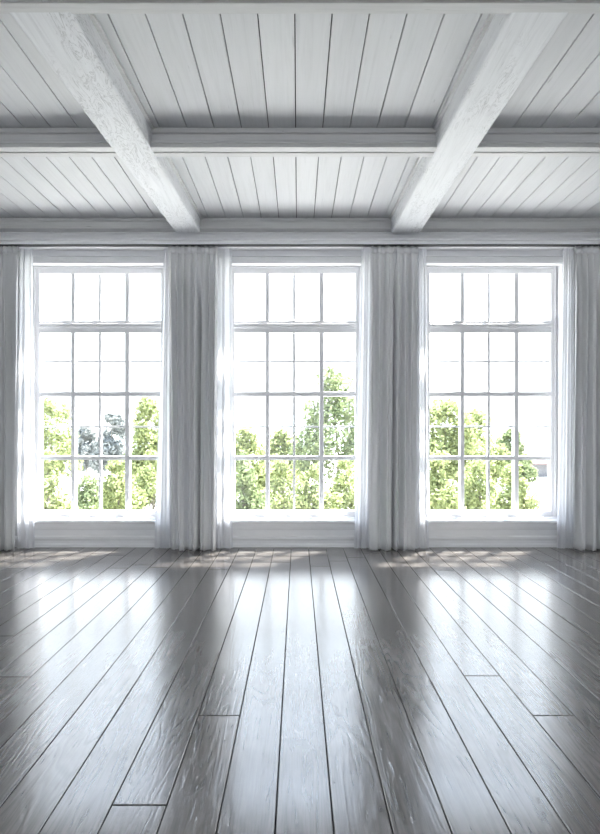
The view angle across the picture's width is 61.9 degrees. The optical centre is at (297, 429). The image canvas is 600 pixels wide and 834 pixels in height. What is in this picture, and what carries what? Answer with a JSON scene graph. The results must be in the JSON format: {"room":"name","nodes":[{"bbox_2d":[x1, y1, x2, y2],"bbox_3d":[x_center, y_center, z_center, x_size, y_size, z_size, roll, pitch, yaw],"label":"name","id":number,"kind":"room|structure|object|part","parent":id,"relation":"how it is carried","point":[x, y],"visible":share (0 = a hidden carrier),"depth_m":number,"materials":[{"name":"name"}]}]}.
{"room":"empty living room","nodes":[
{"label":"empty living room","id":0,"kind":"room"},
{"bbox_2d":[2,252,575,548],"bbox_3d":[0.000,-0.460,5.085,7.640,3.380,0.170,0,0,0],"label":"wall","id":1,"kind":"structure","parent":0,"point":[574,265],"depth_m":5.00,"materials":[{"name":"white paint"}]},
{"bbox_2d":[33,250,163,546],"bbox_3d":[-2.006,-0.325,5.040,1.554,2.989,0.220,0,0,0],"label":"window","id":2,"kind":"structure","parent":1,"relation":"in","point":[48,532],"depth_m":5.07,"materials":[{"name":"white paint"}]},
{"bbox_3d":[-2.006,0.907,5.000,1.378,0.068,0.140,0,0,0],"label":"sill","id":3,"kind":"part","parent":2,"relation":"part of","materials":[{"name":"white paint"}]},
{"bbox_3d":[-2.005,0.285,5.109,1.229,0.041,0.062,0,0,0],"label":"rail","id":4,"kind":"part","parent":2,"relation":"part of","materials":[{"name":"white paint"}]},
{"bbox_3d":[-2.006,-1.732,4.970,1.378,0.174,0.059,0,0,0],"label":"head moulding","id":5,"kind":"part","parent":2,"relation":"part of","materials":[{"name":"white paint"}]},
{"bbox_3d":[-2.005,-0.366,5.109,1.229,0.047,0.062,0,0,0],"label":"rail","id":6,"kind":"part","parent":2,"relation":"part of","materials":[{"name":"white paint"}]},
{"bbox_2d":[15,536,573,546],"bbox_3d":[0.000,1.115,4.989,7.240,0.109,0.019,0,0,0],"label":"baseboard","id":7,"kind":"structure","parent":1,"relation":"attached to","point":[15,536],"depth_m":4.98,"materials":[{"name":"white paint"}]},
{"bbox_2d":[232,250,360,546],"bbox_3d":[-0.030,-0.325,5.040,1.554,2.989,0.220,0,0,0],"label":"window","id":8,"kind":"structure","parent":1,"relation":"in","point":[246,532],"depth_m":5.07,"materials":[{"name":"white paint"}]},
{"bbox_3d":[-0.030,0.907,5.000,1.378,0.068,0.140,0,0,0],"label":"sill","id":9,"kind":"part","parent":8,"relation":"part of","materials":[{"name":"white paint"}]},
{"bbox_3d":[-0.030,0.285,5.109,1.229,0.041,0.062,0,0,0],"label":"rail","id":10,"kind":"part","parent":8,"relation":"part of","materials":[{"name":"white paint"}]},
{"bbox_3d":[-0.030,-0.366,5.109,1.229,0.047,0.062,0,0,0],"label":"rail","id":11,"kind":"part","parent":8,"relation":"part of","materials":[{"name":"white paint"}]},
{"bbox_3d":[-0.030,-1.732,4.970,1.378,0.174,0.059,0,0,0],"label":"head moulding","id":12,"kind":"part","parent":8,"relation":"part of","materials":[{"name":"white paint"}]},
{"bbox_2d":[0,232,599,251],"bbox_3d":[0.000,-1.869,4.897,7.240,0.169,0.203,0,0,0],"label":"trim","id":13,"kind":"structure","parent":1,"relation":"attached to","point":[5,237],"depth_m":4.90,"materials":[{"name":"white paint"}]},
{"bbox_2d":[0,244,599,246],"bbox_3d":[0.000,-1.780,4.825,7.220,0.008,0.049,0,0,0],"label":"track","id":14,"kind":"object","parent":1,"relation":"attached to","point":[2,245],"visible":1,"depth_m":4.81,"materials":[{"name":"metal"}]},
{"bbox_2d":[0,246,3,549],"bbox_3d":[-3.080,-0.306,4.865,0.449,2.940,0.137,0,0,0],"label":"curtain","id":15,"kind":"object","parent":14,"relation":"hanging from","point":[1,267],"visible":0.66,"depth_m":4.85,"materials":[{"name":"white fabric"}]},
{"bbox_2d":[3,246,34,550],"bbox_3d":[-2.712,-0.306,4.867,0.273,2.940,0.140,0,0,0],"label":"curtain","id":16,"kind":"object","parent":14,"relation":"hanging from","point":[25,486],"visible":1,"depth_m":4.89,"materials":[{"name":"white fabric"}]},
{"bbox_2d":[3,253,17,550],"bbox_3d":[-2.775,-0.306,4.868,0.148,2.940,0.140,0,0,0],"label":"drape","id":17,"kind":"object","parent":16,"relation":"hanging from","point":[10,260],"depth_m":4.83,"materials":[{"name":"white fabric"}]},
{"bbox_2d":[154,246,201,550],"bbox_3d":[-1.173,-0.306,4.871,0.463,2.940,0.163,0,0,0],"label":"curtain","id":18,"kind":"object","parent":14,"relation":"hanging from","point":[177,509],"visible":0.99,"depth_m":4.86,"materials":[{"name":"white fabric"}]},
{"bbox_2d":[168,253,201,550],"bbox_3d":[-1.085,-0.306,4.840,0.328,2.939,0.146,0,0,-16],"label":"drape","id":19,"kind":"object","parent":18,"relation":"hanging from","point":[184,269],"depth_m":4.85,"materials":[{"name":"white fabric"}]},
{"bbox_2d":[200,246,232,550],"bbox_3d":[-0.801,-0.306,4.870,0.318,2.940,0.144,0,0,0],"label":"curtain","id":20,"kind":"object","parent":14,"relation":"hanging from","point":[216,486],"visible":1,"depth_m":4.87,"materials":[{"name":"white fabric"}]},
{"bbox_2d":[200,253,217,550],"bbox_3d":[-0.889,-0.306,4.850,0.217,2.939,0.101,0,0,31],"label":"drape","id":21,"kind":"object","parent":20,"relation":"hanging from","point":[209,261],"depth_m":4.84,"materials":[{"name":"white fabric"}]},
{"bbox_2d":[354,246,394,550],"bbox_3d":[0.745,-0.306,4.874,0.389,2.940,0.154,0,0,0],"label":"curtain","id":22,"kind":"object","parent":14,"relation":"hanging from","point":[373,482],"visible":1,"depth_m":4.86,"materials":[{"name":"white fabric"}]},
{"bbox_2d":[369,253,394,550],"bbox_3d":[0.830,-0.306,4.848,0.264,2.939,0.124,0,0,-23],"label":"drape","id":23,"kind":"object","parent":22,"relation":"hanging from","point":[381,265],"depth_m":4.84,"materials":[{"name":"white fabric"}]},
{"bbox_2d":[392,246,428,550],"bbox_3d":[1.105,-0.306,4.871,0.356,2.940,0.150,0,0,0],"label":"curtain","id":24,"kind":"object","parent":14,"relation":"hanging from","point":[410,487],"visible":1,"depth_m":4.86,"materials":[{"name":"white fabric"}]},
{"bbox_2d":[392,253,417,550],"bbox_3d":[1.043,-0.306,4.870,0.235,2.940,0.152,0,0,0],"label":"drape","id":25,"kind":"object","parent":24,"relation":"hanging from","point":[405,317],"depth_m":4.85,"materials":[{"name":"white fabric"}]},
{"bbox_2d":[557,246,598,550],"bbox_3d":[2.721,-0.306,4.856,0.381,2.940,0.140,0,0,-6],"label":"curtain","id":26,"kind":"object","parent":14,"relation":"hanging from","point":[586,258],"visible":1,"depth_m":4.85,"materials":[{"name":"white fabric"}]},
{"bbox_2d":[574,253,598,550],"bbox_3d":[2.789,-0.306,4.871,0.235,2.940,0.147,0,0,0],"label":"drape","id":27,"kind":"object","parent":26,"relation":"hanging from","point":[587,264],"depth_m":4.83,"materials":[{"name":"white fabric"}]},
{"bbox_2d":[596,247,599,548],"bbox_3d":[3.149,-0.306,4.869,0.474,2.940,0.158,0,0,0],"label":"curtain","id":28,"kind":"object","parent":14,"relation":"hanging from","point":[598,284],"visible":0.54,"depth_m":4.87,"materials":[{"name":"white fabric"}]},
{"bbox_2d":[426,250,562,546],"bbox_3d":[1.947,-0.325,5.040,1.554,2.989,0.220,0,0,0],"label":"window","id":29,"kind":"structure","parent":1,"relation":"in","point":[442,532],"depth_m":5.07,"materials":[{"name":"white paint"}]},
{"bbox_3d":[1.951,0.285,5.109,1.229,0.041,0.062,0,0,0],"label":"rail","id":30,"kind":"part","parent":29,"relation":"part of","materials":[{"name":"white paint"}]},
{"bbox_3d":[1.951,-0.366,5.109,1.229,0.047,0.062,0,0,0],"label":"rail","id":31,"kind":"part","parent":29,"relation":"part of","materials":[{"name":"white paint"}]},
{"bbox_3d":[1.947,0.907,5.000,1.378,0.068,0.140,0,0,0],"label":"sill","id":32,"kind":"part","parent":29,"relation":"part of","materials":[{"name":"white paint"}]},
{"bbox_3d":[1.947,-1.732,4.970,1.378,0.174,0.059,0,0,0],"label":"head moulding","id":33,"kind":"part","parent":29,"relation":"part of","materials":[{"name":"white paint"}]},
{"bbox_3d":[1.947,-0.237,4.984,1.554,2.814,0.031,0,0,0],"label":"casing","id":34,"kind":"part","parent":29,"relation":"part of","materials":[{"name":"white paint"}]},
{"bbox_2d":[0,547,599,833],"bbox_3d":[0.000,1.200,1.000,7.240,0.060,8.000,0,0,0],"label":"floor","id":35,"kind":"structure","parent":0,"point":[144,690],"depth_m":2.27,"materials":[{"name":"grey wood"}]},
{"bbox_2d":[0,14,599,217],"bbox_3d":[0.000,-2.110,1.000,7.240,0.080,8.000,0,0,0],"label":"ceiling","id":36,"kind":"structure","parent":0,"point":[185,70],"depth_m":3.18,"materials":[{"name":"white wood"}]},
{"bbox_2d":[0,0,201,232],"bbox_3d":[-1.207,-1.991,0.924,0.444,0.158,7.886,0,0,3],"label":"ceiling beam","id":37,"kind":"structure","parent":36,"relation":"attached to","point":[76,47],"depth_m":2.90,"materials":[{"name":"white wood"}]},
{"bbox_3d":[-1.207,-2.059,0.924,0.444,0.021,7.886,0,0,3],"label":"cove trim","id":38,"kind":"part","parent":37,"relation":"part of","materials":[{"name":"white wood"}]},
{"bbox_2d":[0,128,599,156],"bbox_3d":[0.000,-1.995,3.476,7.240,0.150,0.160,0,0,0],"label":"ceiling beam","id":39,"kind":"structure","parent":36,"relation":"attached to","point":[14,142],"depth_m":3.41,"materials":[{"name":"white wood"}]},
{"bbox_2d":[0,0,599,13],"bbox_3d":[0.000,-1.987,2.240,7.240,0.166,0.160,0,0,0],"label":"ceiling beam","id":40,"kind":"structure","parent":36,"relation":"attached to","point":[73,6],"depth_m":2.25,"materials":[{"name":"white wood"}]},
{"bbox_2d":[0,218,599,231],"bbox_3d":[0.000,-2.012,4.923,7.240,0.116,0.151,0,0,0],"label":"ceiling beam","id":41,"kind":"structure","parent":36,"relation":"attached to","point":[6,224],"depth_m":4.86,"materials":[{"name":"white wood"}]},
{"bbox_2d":[389,0,575,232],"bbox_3d":[1.138,-1.991,0.929,0.324,0.158,7.868,0,0,-1],"label":"ceiling beam","id":42,"kind":"structure","parent":36,"relation":"attached to","point":[506,47],"depth_m":2.94,"materials":[{"name":"white wood"}]},
{"bbox_3d":[1.138,-2.059,0.929,0.324,0.021,7.868,0,0,-1],"label":"cove trim","id":43,"kind":"part","parent":42,"relation":"part of","materials":[{"name":"white wood"}]},
{"label":"outside","id":44,"kind":"structure","parent":0,"visible":0},
{"bbox_2d":[54,449,546,509],"bbox_3d":[0.000,2.870,57.650,180.000,2.400,104.700,0,0,0],"label":"ground","id":45,"kind":"structure","parent":44,"point":[540,487],"depth_m":27.41,"materials":[{"name":"white"}]},
{"bbox_2d":[44,447,78,509],"bbox_3d":[-4.399,1.086,8.789,1.111,1.616,1.056,0,0,0],"label":"bush","id":46,"kind":"object","parent":45,"relation":"on","point":[59,501],"visible":0.32,"depth_m":8.76,"materials":[{"name":"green plant"}]},
{"bbox_2d":[44,398,83,482],"bbox_3d":[-8.457,0.653,17.080,2.268,3.493,1.981,0,0,0],"label":"tree","id":47,"kind":"object","parent":45,"relation":"on","point":[52,410],"visible":0.29,"depth_m":16.83,"materials":[{"name":"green plant"}]},
{"bbox_2d":[67,423,97,475],"bbox_3d":[-14.492,1.452,33.943,2.246,3.988,1.618,0,0,-31],"label":"tree","id":48,"kind":"object","parent":45,"relation":"on","point":[86,434],"visible":0.5,"depth_m":33.74,"materials":[{"name":"grey plant"}]},
{"bbox_2d":[70,473,117,509],"bbox_3d":[-4.590,1.544,11.138,1.297,1.177,0.977,0,0,0],"label":"bush","id":49,"kind":"object","parent":45,"relation":"on","point":[91,488],"visible":0.4,"depth_m":11.03,"materials":[{"name":"green plant"}]},
{"bbox_2d":[89,412,124,474],"bbox_3d":[-8.887,0.975,24.118,2.333,3.710,1.639,0,0,0],"label":"tree","id":50,"kind":"object","parent":45,"relation":"on","point":[111,447],"visible":0.57,"depth_m":23.84,"materials":[{"name":"grey plant"}]},
{"bbox_2d":[92,460,147,509],"bbox_3d":[-3.476,1.226,9.835,1.013,1.460,0.848,0,0,28],"label":"bush","id":51,"kind":"object","parent":45,"relation":"on","point":[115,486],"visible":0.66,"depth_m":9.65,"materials":[{"name":"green plant"}]},
{"bbox_2d":[115,397,158,484],"bbox_3d":[-4.807,0.583,15.978,1.920,3.509,1.891,0,0,0],"label":"tree","id":52,"kind":"object","parent":45,"relation":"on","point":[148,408],"visible":0.34,"depth_m":15.70,"materials":[{"name":"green plant"}]},
{"bbox_2d":[131,449,156,509],"bbox_3d":[-3.565,1.291,12.405,1.389,1.652,0.873,0,0,0],"label":"bush","id":53,"kind":"object","parent":45,"relation":"on","point":[147,474],"visible":0.5,"depth_m":12.21,"materials":[{"name":"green plant"}]},
{"bbox_2d":[235,450,272,509],"bbox_3d":[-0.953,1.122,8.737,1.056,1.565,0.894,0,0,0],"label":"bush","id":54,"kind":"object","parent":45,"relation":"on","point":[251,498],"visible":0.52,"depth_m":8.65,"materials":[{"name":"green plant"}]},
{"bbox_2d":[235,424,284,497],"bbox_3d":[-1.596,1.030,15.949,1.983,2.613,2.053,0,0,44],"label":"tree","id":55,"kind":"object","parent":45,"relation":"on","point":[243,437],"visible":0.34,"depth_m":15.67,"materials":[{"name":"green plant"}]},
{"bbox_2d":[260,460,303,509],"bbox_3d":[-0.321,1.307,11.207,1.239,1.471,1.004,0,0,-16],"label":"bush","id":56,"kind":"object","parent":45,"relation":"on","point":[280,499],"visible":0.61,"depth_m":11.07,"materials":[{"name":"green plant"}]},
{"bbox_2d":[260,428,306,480],"bbox_3d":[-0.643,1.302,22.550,2.514,2.872,2.259,0,0,0],"label":"tree","id":57,"kind":"object","parent":45,"relation":"on","point":[282,442],"visible":0.3,"depth_m":22.19,"materials":[{"name":"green plant"}]},
{"bbox_2d":[287,462,342,509],"bbox_3d":[0.343,1.301,9.767,1.122,1.358,0.804,0,0,0],"label":"bush","id":58,"kind":"object","parent":45,"relation":"on","point":[308,500],"visible":0.57,"depth_m":9.69,"materials":[{"name":"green plant"}]},
{"bbox_2d":[288,365,354,494],"bbox_3d":[1.481,0.068,17.784,3.730,4.786,2.719,0,0,0],"label":"tree","id":59,"kind":"object","parent":45,"relation":"on","point":[308,447],"visible":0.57,"depth_m":17.69,"materials":[{"name":"green plant"}]},
{"bbox_2d":[327,455,354,509],"bbox_3d":[1.261,1.371,12.402,1.304,1.504,1.050,0,0,-33],"label":"bush","id":60,"kind":"object","parent":45,"relation":"on","point":[348,497],"visible":0.52,"depth_m":12.17,"materials":[{"name":"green plant"}]},
{"bbox_2d":[430,449,466,509],"bbox_3d":[2.505,1.115,8.805,0.997,1.560,0.687,0,0,-18],"label":"bush","id":61,"kind":"object","parent":45,"relation":"on","point":[441,498],"visible":0.56,"depth_m":8.67,"materials":[{"name":"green plant"}]},
{"bbox_2d":[430,397,494,491],"bbox_3d":[5.114,0.620,16.823,3.132,3.557,2.254,0,0,0],"label":"tree","id":62,"kind":"object","parent":45,"relation":"on","point":[446,439],"visible":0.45,"depth_m":16.63,"materials":[{"name":"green plant"}]},
{"bbox_2d":[454,460,502,509],"bbox_3d":[4.040,1.316,11.202,1.171,1.472,0.844,0,0,22],"label":"bush","id":63,"kind":"object","parent":45,"relation":"on","point":[473,501],"visible":0.62,"depth_m":11.05,"materials":[{"name":"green plant"}]},
{"bbox_2d":[455,408,508,490],"bbox_3d":[7.296,0.848,19.927,2.649,3.471,1.738,0,0,26],"label":"tree","id":64,"kind":"object","parent":45,"relation":"on","point":[498,464],"visible":0.25,"depth_m":19.68,"materials":[{"name":"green plant"}]},
{"bbox_2d":[481,461,540,509],"bbox_3d":[4.178,1.272,9.810,1.096,1.397,0.670,0,0,27],"label":"bush","id":65,"kind":"object","parent":45,"relation":"on","point":[525,503],"visible":0.52,"depth_m":9.67,"materials":[{"name":"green plant"}]},
{"bbox_2d":[495,428,537,484],"bbox_3d":[9.459,1.288,21.911,1.968,2.836,1.427,0,0,0],"label":"tree","id":66,"kind":"object","parent":45,"relation":"on","point":[529,471],"visible":0.43,"depth_m":21.60,"materials":[{"name":"green plant"}]},
{"bbox_2d":[522,446,546,476],"bbox_3d":[20.480,2.561,42.000,4.000,2.402,4.800,0,0,0],"label":"house","id":67,"kind":"structure","parent":45,"relation":"on","point":[541,465],"depth_m":40.66,"materials":[{"name":"white"}]},
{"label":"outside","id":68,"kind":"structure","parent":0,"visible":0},
{"bbox_2d":[44,413,546,448],"bbox_3d":[0.000,-1.571,140.000,340.000,11.482,70.000,0,0,0],"label":"hills","id":69,"kind":"structure","parent":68,"point":[530,436],"depth_m":142.65,"materials":[{"name":"white"}]}
]}

